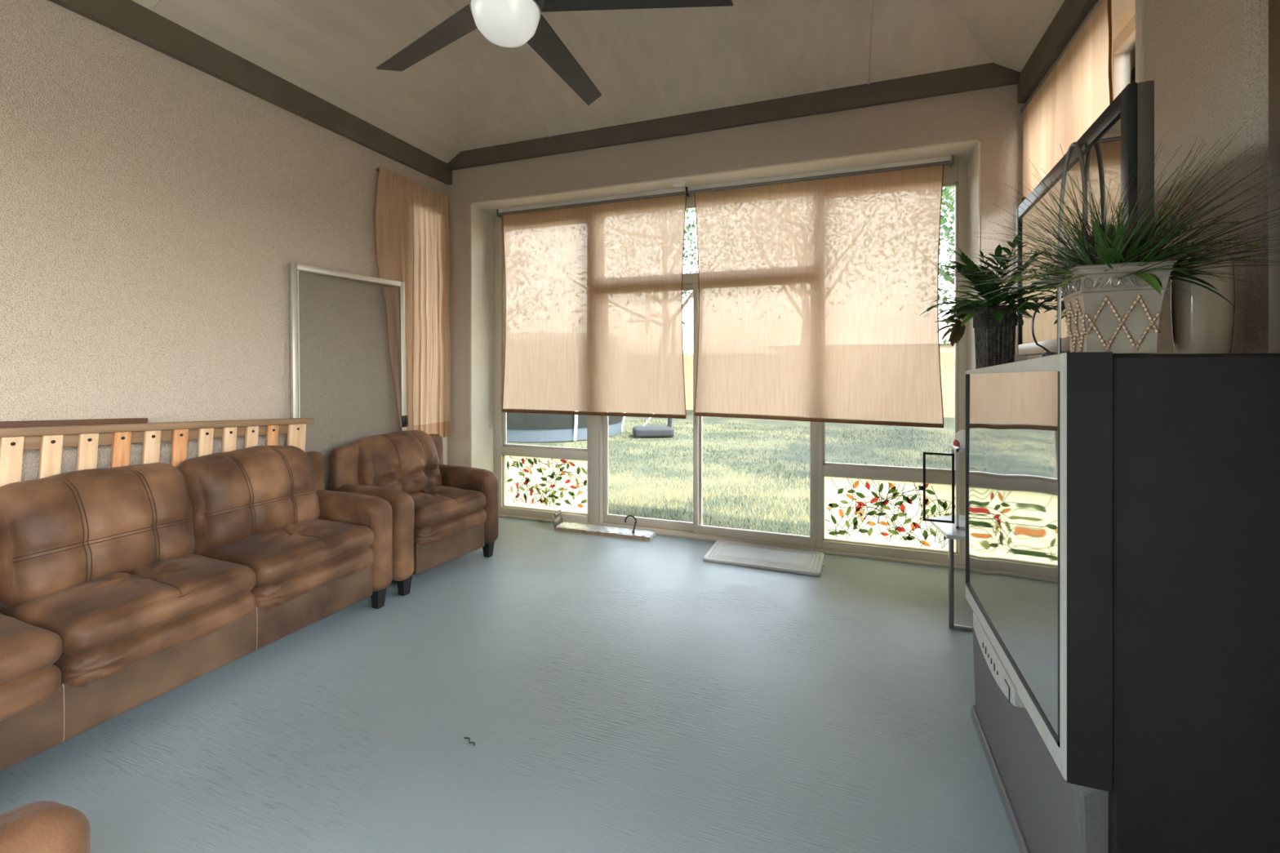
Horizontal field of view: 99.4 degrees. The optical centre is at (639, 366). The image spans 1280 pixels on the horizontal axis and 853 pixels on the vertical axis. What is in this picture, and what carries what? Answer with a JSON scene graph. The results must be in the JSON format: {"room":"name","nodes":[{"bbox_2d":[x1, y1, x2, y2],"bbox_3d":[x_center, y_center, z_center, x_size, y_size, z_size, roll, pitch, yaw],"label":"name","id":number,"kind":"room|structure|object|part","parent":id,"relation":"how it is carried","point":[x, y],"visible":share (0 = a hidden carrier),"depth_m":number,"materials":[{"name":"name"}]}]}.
{"room":"sunroom","nodes":[
{"label":"sunroom","id":0,"kind":"room"},
{"bbox_2d":[0,0,447,490],"bbox_3d":[-2.981,-0.250,1.901,0.250,3.300,7.500,0,0,20],"label":"wall","id":1,"kind":"structure","parent":0,"point":[156,210],"depth_m":2.88,"materials":[{"name":"paint"}]},
{"bbox_2d":[0,417,314,486],"bbox_3d":[-2.524,0.589,2.552,0.130,0.755,2.087,0,0,20],"label":"bed rail","id":2,"kind":"object","parent":1,"relation":"attached to","point":[51,440],"visible":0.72,"depth_m":2.60,"materials":[{"name":"brown wood"}]},
{"bbox_2d":[0,417,147,427],"bbox_3d":[-2.694,0.258,2.237,0.032,0.124,1.101,0,0,20],"label":"board","id":3,"kind":"object","parent":2,"relation":"on","point":[123,420],"visible":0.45,"depth_m":2.47,"materials":[{"name":"brown wood"}]},
{"bbox_3d":[-2.487,0.289,2.551,0.060,0.036,2.065,0,-3,20],"label":"rail","id":4,"kind":"part","parent":2,"relation":"part of","materials":[{"name":"brown wood"}]},
{"bbox_2d":[48,0,452,185],"bbox_3d":[-2.925,-1.728,1.613,0.055,0.175,7.000,0,0,20],"label":"trim","id":5,"kind":"structure","parent":1,"relation":"attached to","point":[130,19],"depth_m":3.17,"materials":[{"name":"paint"}]},
{"bbox_2d":[375,167,450,437],"bbox_3d":[-1.850,-0.449,4.470,0.059,2.141,0.837,0,0,20],"label":"curtain","id":6,"kind":"object","parent":1,"relation":"attached to","point":[412,238],"visible":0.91,"depth_m":4.50,"materials":[{"name":"fabric"}]},
{"bbox_2d":[375,167,414,430],"bbox_3d":[-1.922,-0.460,4.268,0.054,2.120,0.409,0,0,20],"label":"drape","id":7,"kind":"object","parent":6,"relation":"hanging from","point":[395,195],"depth_m":4.30,"materials":[{"name":"fabric"}]},
{"bbox_2d":[411,180,450,426],"bbox_3d":[-1.784,-0.517,4.645,0.056,2.005,0.462,0,0,20],"label":"drape","id":8,"kind":"object","parent":6,"relation":"hanging from","point":[430,239],"depth_m":4.64,"materials":[{"name":"fabric"}]},
{"bbox_2d":[442,436,446,464],"bbox_3d":[-1.899,-0.085,4.662,0.146,2.810,0.530,0,0,20],"label":"window","id":9,"kind":"structure","parent":1,"relation":"in","point":[444,439],"depth_m":4.86,"materials":[{"name":"plastic"}]},
{"bbox_2d":[0,516,1020,852],"bbox_3d":[-0.778,1.460,0.981,4.920,0.120,7.700,0,0,20],"label":"floor","id":10,"kind":"structure","parent":0,"point":[612,695],"depth_m":2.10,"materials":[{"name":"carpet"}]},
{"bbox_2d":[0,800,90,852],"bbox_3d":[-1.529,0.936,0.811,0.932,0.928,0.765,0,0,18],"label":"armchair","id":11,"kind":"object","parent":10,"relation":"on","point":[40,826],"visible":1,"depth_m":0.94,"materials":[{"name":"leather"}]},
{"bbox_2d":[0,445,392,771],"bbox_3d":[-2.182,0.923,2.305,0.770,0.954,2.267,0,0,21],"label":"sofa","id":12,"kind":"object","parent":10,"relation":"on","point":[122,588],"visible":1,"depth_m":2.29,"materials":[{"name":"leather"}]},
{"bbox_2d":[0,613,62,684],"bbox_3d":[-2.393,0.960,1.685,0.701,0.192,0.661,0,0,21],"label":"seat cushion","id":13,"kind":"object","parent":12,"relation":"on","point":[31,646],"depth_m":1.81,"materials":[{"name":"leather"}]},
{"bbox_2d":[0,462,195,607],"bbox_3d":[-2.364,0.709,2.377,0.366,0.515,0.663,0,0,21],"label":"cushion","id":14,"kind":"object","parent":12,"relation":"on","point":[60,533],"depth_m":2.25,"materials":[{"name":"leather"}]},
{"bbox_2d":[0,554,255,655],"bbox_3d":[-2.153,0.959,2.292,0.701,0.191,0.662,0,0,21],"label":"seat cushion","id":15,"kind":"object","parent":12,"relation":"on","point":[133,608],"depth_m":2.13,"materials":[{"name":"leather"}]},
{"bbox_2d":[177,445,319,551],"bbox_3d":[-2.126,0.709,2.986,0.376,0.523,0.661,0,0,21],"label":"cushion","id":16,"kind":"object","parent":12,"relation":"on","point":[236,497],"depth_m":2.84,"materials":[{"name":"leather"}]},
{"bbox_2d":[192,519,373,586],"bbox_3d":[-1.916,0.959,2.901,0.700,0.192,0.661,0,0,21],"label":"seat cushion","id":17,"kind":"object","parent":12,"relation":"on","point":[291,552],"depth_m":2.74,"materials":[{"name":"leather"}]},
{"bbox_3d":[-2.436,0.915,2.403,0.119,0.794,2.258,0,0,21],"label":"frame","id":18,"kind":"part","parent":12,"relation":"part of","materials":[{"name":"leather"}]},
{"bbox_3d":[-1.798,1.038,3.287,0.716,0.553,0.159,0,0,21],"label":"arm","id":19,"kind":"part","parent":12,"relation":"part of","materials":[{"name":"leather"}]},
{"bbox_3d":[-1.526,1.347,3.167,0.064,0.105,0.064,0,0,21],"label":"leg","id":20,"kind":"part","parent":12,"relation":"part of","materials":[{"name":"black"}]},
{"bbox_2d":[289,262,408,431],"bbox_3d":[-2.012,0.367,3.851,0.057,2.065,0.890,-1,0,24],"label":"screen","id":21,"kind":"object","parent":10,"relation":"on","point":[295,268],"visible":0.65,"depth_m":3.56,"materials":[{"name":"silver metal"}]},
{"bbox_2d":[328,430,498,595],"bbox_3d":[-1.550,0.936,3.810,0.765,0.928,0.932,0,0,26],"label":"armchair","id":22,"kind":"object","parent":10,"relation":"on","point":[442,513],"visible":0.77,"depth_m":3.66,"materials":[{"name":"leather"}]},
{"bbox_3d":[-1.724,1.038,3.466,0.716,0.550,0.157,0,0,26],"label":"arm","id":23,"kind":"part","parent":22,"relation":"part of","materials":[{"name":"leather"}]},
{"bbox_3d":[-1.795,0.915,3.931,0.120,0.793,0.921,0,0,26],"label":"frame","id":24,"kind":"part","parent":22,"relation":"part of","materials":[{"name":"leather"}]},
{"bbox_2d":[352,430,441,493],"bbox_3d":[-1.726,0.731,3.897,0.368,0.518,0.626,0,0,26],"label":"cushion","id":25,"kind":"object","parent":22,"relation":"on","point":[406,461],"depth_m":3.77,"materials":[{"name":"leather"}]},
{"bbox_3d":[-1.452,1.347,3.345,0.064,0.105,0.064,0,0,26],"label":"leg","id":26,"kind":"part","parent":22,"relation":"part of","materials":[{"name":"black wood"}]},
{"bbox_2d":[406,485,486,528],"bbox_3d":[-1.524,0.960,3.797,0.701,0.192,0.628,0,0,26],"label":"seat cushion","id":27,"kind":"object","parent":22,"relation":"on","point":[435,507],"depth_m":3.68,"materials":[{"name":"leather"}]},
{"bbox_3d":[-1.383,1.038,4.156,0.716,0.553,0.159,0,0,26],"label":"arm","id":28,"kind":"part","parent":22,"relation":"part of","materials":[{"name":"leather"}]},
{"bbox_3d":[-1.122,1.347,4.014,0.064,0.105,0.064,0,0,26],"label":"leg","id":29,"kind":"part","parent":22,"relation":"part of","materials":[{"name":"black wood"}]},
{"bbox_2d":[464,737,475,745],"bbox_3d":[-0.635,1.395,2.027,0.066,0.007,0.016,0,0,38],"label":"twig","id":30,"kind":"object","parent":10,"relation":"on","point":[468,738],"visible":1,"depth_m":2.03,"materials":[{"name":"black"}]},
{"bbox_2d":[551,509,656,541],"bbox_3d":[-0.318,1.336,4.589,0.898,0.146,0.176,0,0,19],"label":"panel","id":31,"kind":"object","parent":10,"relation":"on","point":[557,521],"visible":1,"depth_m":4.56,"materials":[{"name":"cardboard"}]},
{"bbox_2d":[624,515,636,533],"bbox_3d":[-0.078,1.292,4.472,0.104,0.143,0.028,0,0,15],"label":"metal hook","id":32,"kind":"object","parent":31,"relation":"on","point":[628,516],"visible":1,"depth_m":4.46,"materials":[{"name":"black metal"}]},
{"bbox_2d":[702,539,825,576],"bbox_3d":[0.919,1.389,3.983,0.833,0.019,0.462,0,0,22],"label":"door mat","id":33,"kind":"object","parent":10,"relation":"on","point":[810,562],"visible":1,"depth_m":3.92,"materials":[{"name":"fabric"}]},
{"bbox_2d":[928,514,973,631],"bbox_3d":[1.908,1.147,3.042,0.490,0.505,0.470,0,0,20],"label":"side table","id":34,"kind":"object","parent":10,"relation":"on","point":[948,531],"visible":0.25,"depth_m":2.90,"materials":[{"name":"silver metal"}]},
{"bbox_2d":[918,445,965,529],"bbox_3d":[1.796,0.675,3.053,0.427,0.440,0.148,0,0,20],"label":"display box","id":35,"kind":"object","parent":34,"relation":"on","point":[958,524],"visible":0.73,"depth_m":3.00,"materials":[{"name":"black plastic"}]},
{"bbox_3d":[1.666,0.672,3.030,0.155,0.385,0.012,0,0,20],"label":"door frame","id":36,"kind":"part","parent":35,"relation":"part of","materials":[{"name":"black plastic"}]},
{"bbox_3d":[1.885,0.675,3.024,0.240,0.440,0.140,0,0,20],"label":"box frame","id":37,"kind":"part","parent":35,"relation":"part of","materials":[{"name":"silver metal"}]},
{"bbox_2d":[952,430,965,448],"bbox_3d":[1.810,0.405,3.052,0.097,0.100,0.088,0,0,20],"label":"ornament","id":38,"kind":"object","parent":35,"relation":"on","point":[960,437],"visible":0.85,"depth_m":3.03,"materials":[{"name":"white plastic"}]},
{"bbox_2d":[965,351,1279,852],"bbox_3d":[1.380,0.684,1.571,0.616,1.431,1.096,0,0,20],"label":"television","id":39,"kind":"object","parent":10,"relation":"on","point":[1122,511],"visible":1,"depth_m":1.13,"materials":[{"name":"black plastic"}]},
{"bbox_2d":[918,231,1062,368],"bbox_3d":[1.293,-0.217,1.976,0.487,0.452,0.478,0,0,33],"label":"plant","id":40,"kind":"object","parent":39,"relation":"on","point":[994,324],"visible":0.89,"depth_m":1.90,"materials":[{"name":"green plant"}]},
{"bbox_2d":[973,305,1017,368],"bbox_3d":[1.264,-0.103,1.937,0.116,0.222,0.116,0,0,8],"label":"basket","id":41,"kind":"object","parent":39,"relation":"on","point":[994,340],"depth_m":1.89,"materials":[{"name":"wicker"}]},
{"bbox_3d":[1.123,0.920,1.706,0.036,0.085,0.495,0,0,20],"label":"control panel","id":42,"kind":"part","parent":39,"relation":"part of","materials":[{"name":"silver metal"}]},
{"bbox_2d":[1031,297,1058,356],"bbox_3d":[0.991,-0.097,1.322,0.051,0.146,0.038,0,0,0],"label":"antenna","id":43,"kind":"object","parent":39,"relation":"on","point":[1048,353],"visible":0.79,"depth_m":1.34,"materials":[{"name":"black plastic"}]},
{"bbox_2d":[1057,142,1088,353],"bbox_3d":[1.276,-0.343,1.602,0.014,0.636,0.211,0,0,20],"label":"cable","id":44,"kind":"object","parent":39,"relation":"on","point":[1076,144],"visible":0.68,"depth_m":1.66,"materials":[{"name":"black plastic"}]},
{"bbox_2d":[1016,80,1154,355],"bbox_3d":[1.420,-0.335,1.784,0.112,0.677,1.118,0,0,23],"label":"mirror","id":45,"kind":"object","parent":39,"relation":"on","point":[1116,140],"visible":0.54,"depth_m":1.48,"materials":[{"name":"black plastic"}]},
{"bbox_3d":[0.950,0.428,1.148,0.078,0.919,0.004,0,0,20],"label":"panel","id":46,"kind":"part","parent":39,"relation":"part of","materials":[{"name":"plastic"}]},
{"bbox_2d":[937,120,1279,354],"bbox_3d":[1.086,-0.266,1.216,0.608,0.475,0.670,0,0,-14],"label":"potted plant","id":47,"kind":"object","parent":39,"relation":"on","point":[1113,291],"visible":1,"depth_m":1.15,"materials":[{"name":"plant"}]},
{"bbox_3d":[1.044,-0.122,1.205,0.158,0.187,0.158,0,0,24],"label":"pot","id":48,"kind":"part","parent":47,"relation":"part of","materials":[{"name":"ceramic"}]},
{"bbox_2d":[1170,250,1235,353],"bbox_3d":[1.321,-0.145,1.276,0.120,0.252,0.090,0,0,0],"label":"vase","id":49,"kind":"object","parent":39,"relation":"on","point":[1202,321],"visible":0.71,"depth_m":1.24,"materials":[{"name":"beige ceramic"}]},
{"bbox_2d":[131,0,1064,163],"bbox_3d":[-0.889,-2.081,0.824,4.340,0.559,7.030,0,0,20],"label":"ceiling","id":50,"kind":"structure","parent":0,"point":[650,64],"depth_m":3.53,"materials":[{"name":"paint"}]},
{"bbox_2d":[151,0,874,137],"bbox_3d":[-0.495,-2.074,1.892,4.296,0.539,4.659,0,0,20],"label":"trim","id":51,"kind":"structure","parent":50,"relation":"attached to","point":[157,2],"depth_m":3.51,"materials":[{"name":"paint"}]},
{"bbox_2d":[376,0,733,105],"bbox_3d":[-0.401,-1.656,1.677,1.301,1.364,1.270,0,0,20],"label":"ceiling fan","id":52,"kind":"object","parent":50,"relation":"hanging from","point":[504,23],"visible":1,"depth_m":1.66,"materials":[{"name":"wood"},{"name":"glass"},{"name":"metal"}]},
{"bbox_3d":[-0.705,-1.108,1.860,0.600,0.027,0.104,0,0,38],"label":"blade","id":53,"kind":"part","parent":52,"relation":"part of","materials":[{"name":"black wood"}]},
{"bbox_3d":[-0.402,-1.020,1.625,0.200,0.092,0.200,0,0,20],"label":"lamp globe","id":54,"kind":"part","parent":52,"relation":"part of","materials":[{"name":"white glass"}]},
{"bbox_3d":[-0.272,-1.108,1.986,0.106,0.027,0.600,0,0,20],"label":"blade","id":55,"kind":"part","parent":52,"relation":"part of","materials":[{"name":"black wood"}]},
{"bbox_3d":[-0.017,-1.108,1.620,0.600,0.027,0.104,0,0,1],"label":"blade","id":56,"kind":"part","parent":52,"relation":"part of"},
{"bbox_2d":[447,84,1027,466],"bbox_3d":[0.539,-0.300,4.332,4.670,3.400,0.500,0,0,20],"label":"wall","id":57,"kind":"structure","parent":0,"point":[993,116],"depth_m":3.96,"materials":[{"name":"paint"}]},
{"bbox_2d":[493,213,599,524],"bbox_3d":[-0.856,-0.021,4.975,1.093,2.843,0.090,0,0,20],"label":"window","id":58,"kind":"structure","parent":57,"relation":"in","point":[539,482],"depth_m":5.02,"materials":[{"name":"plastic"}]},
{"bbox_2d":[505,455,587,509],"bbox_3d":[-0.865,1.069,4.977,0.868,0.472,0.003,0,0,20],"label":"print","id":59,"kind":"object","parent":58,"relation":"attached to","point":[531,482],"depth_m":4.98,"materials":[{"name":"multicoloured paper"}]},
{"bbox_2d":[496,187,688,418],"bbox_3d":[-0.459,-0.516,4.691,1.805,1.867,0.068,0,0,20],"label":"roller shade","id":60,"kind":"object","parent":58,"relation":"attached to","point":[593,286],"visible":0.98,"depth_m":4.64,"materials":[{"name":"beige fabric"}]},
{"bbox_2d":[671,179,685,187],"bbox_3d":[0.300,-1.426,4.233,0.110,0.034,0.110,0,0,20],"label":"smoke detector","id":61,"kind":"object","parent":57,"relation":"attached to","point":[676,183],"visible":1,"depth_m":4.20,"materials":[{"name":"white plastic"}]},
{"bbox_2d":[599,193,817,548],"bbox_3d":[0.506,-0.021,4.464,1.815,2.843,0.105,0,0,20],"label":"door","id":62,"kind":"structure","parent":57,"relation":"in","point":[690,281],"depth_m":4.45,"materials":[{"name":"plastic"}]},
{"bbox_3d":[0.097,0.340,4.649,0.890,2.056,0.036,0,0,20],"label":"sliding sash","id":63,"kind":"part","parent":62,"relation":"part of","materials":[{"name":"glass"}]},
{"bbox_3d":[0.890,0.340,4.306,0.955,2.056,0.036,0,0,20],"label":"sliding sash","id":64,"kind":"part","parent":62,"relation":"part of","materials":[{"name":"glass"}]},
{"bbox_2d":[470,138,981,471],"bbox_3d":[0.407,-0.029,4.340,3.933,2.859,0.416,0,0,20],"label":"trim","id":65,"kind":"structure","parent":57,"relation":"attached to","point":[482,213],"depth_m":4.64,"materials":[{"name":"beige paint"}]},
{"bbox_2d":[498,513,965,569],"bbox_3d":[0.441,1.389,4.432,3.901,0.022,0.030,0,0,20],"label":"trim","id":66,"kind":"structure","parent":57,"relation":"attached to","point":[661,533],"depth_m":4.14,"materials":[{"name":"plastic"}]},
{"bbox_2d":[448,62,1020,170],"bbox_3d":[0.323,-1.881,4.106,4.420,0.232,0.074,0,0,20],"label":"trim","id":67,"kind":"structure","parent":57,"relation":"attached to","point":[990,75],"depth_m":3.90,"materials":[{"name":"paint"}]},
{"bbox_2d":[817,159,967,564],"bbox_3d":[1.825,-0.021,3.984,0.993,2.843,0.090,0,0,20],"label":"window","id":68,"kind":"structure","parent":57,"relation":"in","point":[871,509],"depth_m":3.94,"materials":[{"name":"plastic"}]},
{"bbox_2d":[685,155,954,427],"bbox_3d":[1.263,-0.514,4.055,1.893,1.872,0.068,0,0,20],"label":"roller shade","id":69,"kind":"object","parent":68,"relation":"attached to","point":[815,287],"visible":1,"depth_m":4.01,"materials":[{"name":"beige fabric"}]},
{"bbox_2d":[824,478,955,548],"bbox_3d":[1.818,1.066,3.986,0.881,0.466,0.003,0,0,20],"label":"print","id":70,"kind":"object","parent":68,"relation":"attached to","point":[860,511],"depth_m":3.99,"materials":[{"name":"multicoloured paper"}]},
{"bbox_2d":[1027,0,1268,359],"bbox_3d":[1.330,-0.250,0.095,0.250,3.300,7.100,0,0,20],"label":"wall","id":71,"kind":"structure","parent":0,"point":[1206,61],"depth_m":1.67,"materials":[{"name":"paint"}]},
{"bbox_2d":[1017,0,1097,103],"bbox_3d":[1.170,-1.728,0.101,0.055,0.175,7.000,0,0,20],"label":"trim","id":72,"kind":"structure","parent":71,"relation":"attached to","point":[1072,13],"depth_m":2.85,"materials":[{"name":"paint"}]},
{"bbox_2d":[1028,0,1144,358],"bbox_3d":[2.268,-0.825,2.667,0.243,1.550,1.345,0,0,20],"label":"window","id":73,"kind":"structure","parent":71,"relation":"in","point":[1128,46],"depth_m":2.55,"materials":[{"name":"plastic"}]},
{"bbox_2d":[1020,0,1113,200],"bbox_3d":[2.164,-1.103,2.804,0.057,1.000,1.200,0,0,20],"label":"roller shade","id":74,"kind":"object","parent":73,"relation":"attached to","point":[1077,87],"visible":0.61,"depth_m":2.67,"materials":[{"name":"beige fabric"}]},
{"bbox_3d":[2.243,-0.845,2.367,0.006,1.370,0.575,0,0,20],"label":"pane","id":75,"kind":"part","parent":73,"relation":"part of","materials":[{"name":"glass"}]},
{"bbox_2d":[1111,0,1135,40],"bbox_3d":[2.287,-0.852,2.684,0.230,1.504,1.308,0,0,20],"label":"trim","id":76,"kind":"structure","parent":71,"relation":"attached to","point":[1122,11],"depth_m":2.44,"materials":[{"name":"beige paint"}]},
{"bbox_2d":[1268,0,1279,353],"bbox_3d":[1.561,-0.120,0.922,0.130,3.040,1.112,0,0,20],"label":"door","id":77,"kind":"structure","parent":71,"relation":"in","point":[1273,5],"depth_m":1.44,"materials":[{"name":"brown wood"}]},
{"label":"outside","id":78,"kind":"structure","parent":0,"visible":0},
{"bbox_2d":[506,400,954,536],"bbox_3d":[2.521,1.631,6.824,90.000,0.338,74.550,0,0,20],"label":"ground","id":79,"kind":"structure","parent":78,"point":[948,426],"depth_m":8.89,"materials":[{"name":"green plant"}]},
{"bbox_2d":[506,408,625,442],"bbox_3d":[-2.180,0.391,12.425,3.560,2.191,3.655,0,0,20],"label":"swimming pool","id":80,"kind":"object","parent":79,"relation":"on","point":[521,427],"visible":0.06,"depth_m":10.71,"materials":[{"name":"grey metal"}]},
{"bbox_2d":[632,413,674,438],"bbox_3d":[0.255,-0.030,11.567,0.948,3.080,0.967,0,0,42],"label":"basketball hoop","id":81,"kind":"object","parent":79,"relation":"on","point":[644,431],"visible":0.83,"depth_m":11.32,"materials":[{"name":"grey plastic"}]},
{"bbox_2d":[661,208,697,414],"bbox_3d":[0.732,-3.016,17.157,8.694,9.043,8.271,0,0,34],"label":"tree","id":82,"kind":"object","parent":79,"relation":"on","point":[689,226],"visible":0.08,"depth_m":16.75,"materials":[{"name":"green plant"}]},
{"bbox_2d":[684,212,946,417],"bbox_3d":[4.803,-3.325,16.055,8.420,9.654,9.144,0,0,-10],"label":"tree","id":83,"kind":"object","parent":79,"relation":"on","point":[688,212],"visible":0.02,"depth_m":15.63,"materials":[{"name":"green plant"}]},
{"bbox_2d":[683,351,954,417],"bbox_3d":[1.611,0.490,18.588,42.140,2.020,0.150,0,0,20],"label":"fence","id":84,"kind":"object","parent":79,"relation":"on","point":[947,362],"visible":0.02,"depth_m":15.90,"materials":[{"name":"brown wood"}]},
{"bbox_2d":[938,186,954,344],"bbox_3d":[7.541,-2.213,10.294,7.001,7.444,7.118,0,0,28],"label":"tree","id":85,"kind":"object","parent":79,"relation":"on","point":[944,202],"visible":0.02,"depth_m":10.66,"materials":[{"name":"green plant"}]},
{"bbox_2d":[938,314,954,400],"bbox_3d":[15.901,-0.500,27.174,18.000,4.000,9.200,0,0,20],"label":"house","id":86,"kind":"structure","parent":79,"relation":"on","point":[943,348],"depth_m":23.87,"materials":[{"name":"beige"}]},
{"bbox_2d":[938,186,954,340],"bbox_3d":[9.254,-3.018,13.353,8.194,9.042,8.194,0,0,-21],"label":"tree","id":87,"kind":"object","parent":79,"relation":"on","point":[949,264],"visible":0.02,"depth_m":14.07,"materials":[{"name":"green plant"}]},
{"bbox_2d":[938,186,954,325],"bbox_3d":[5.742,-1.940,6.905,7.127,6.887,6.861,0,0,20],"label":"tree","id":88,"kind":"object","parent":79,"relation":"on","point":[946,193],"visible":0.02,"depth_m":7.59,"materials":[{"name":"green plant"}]}
]}

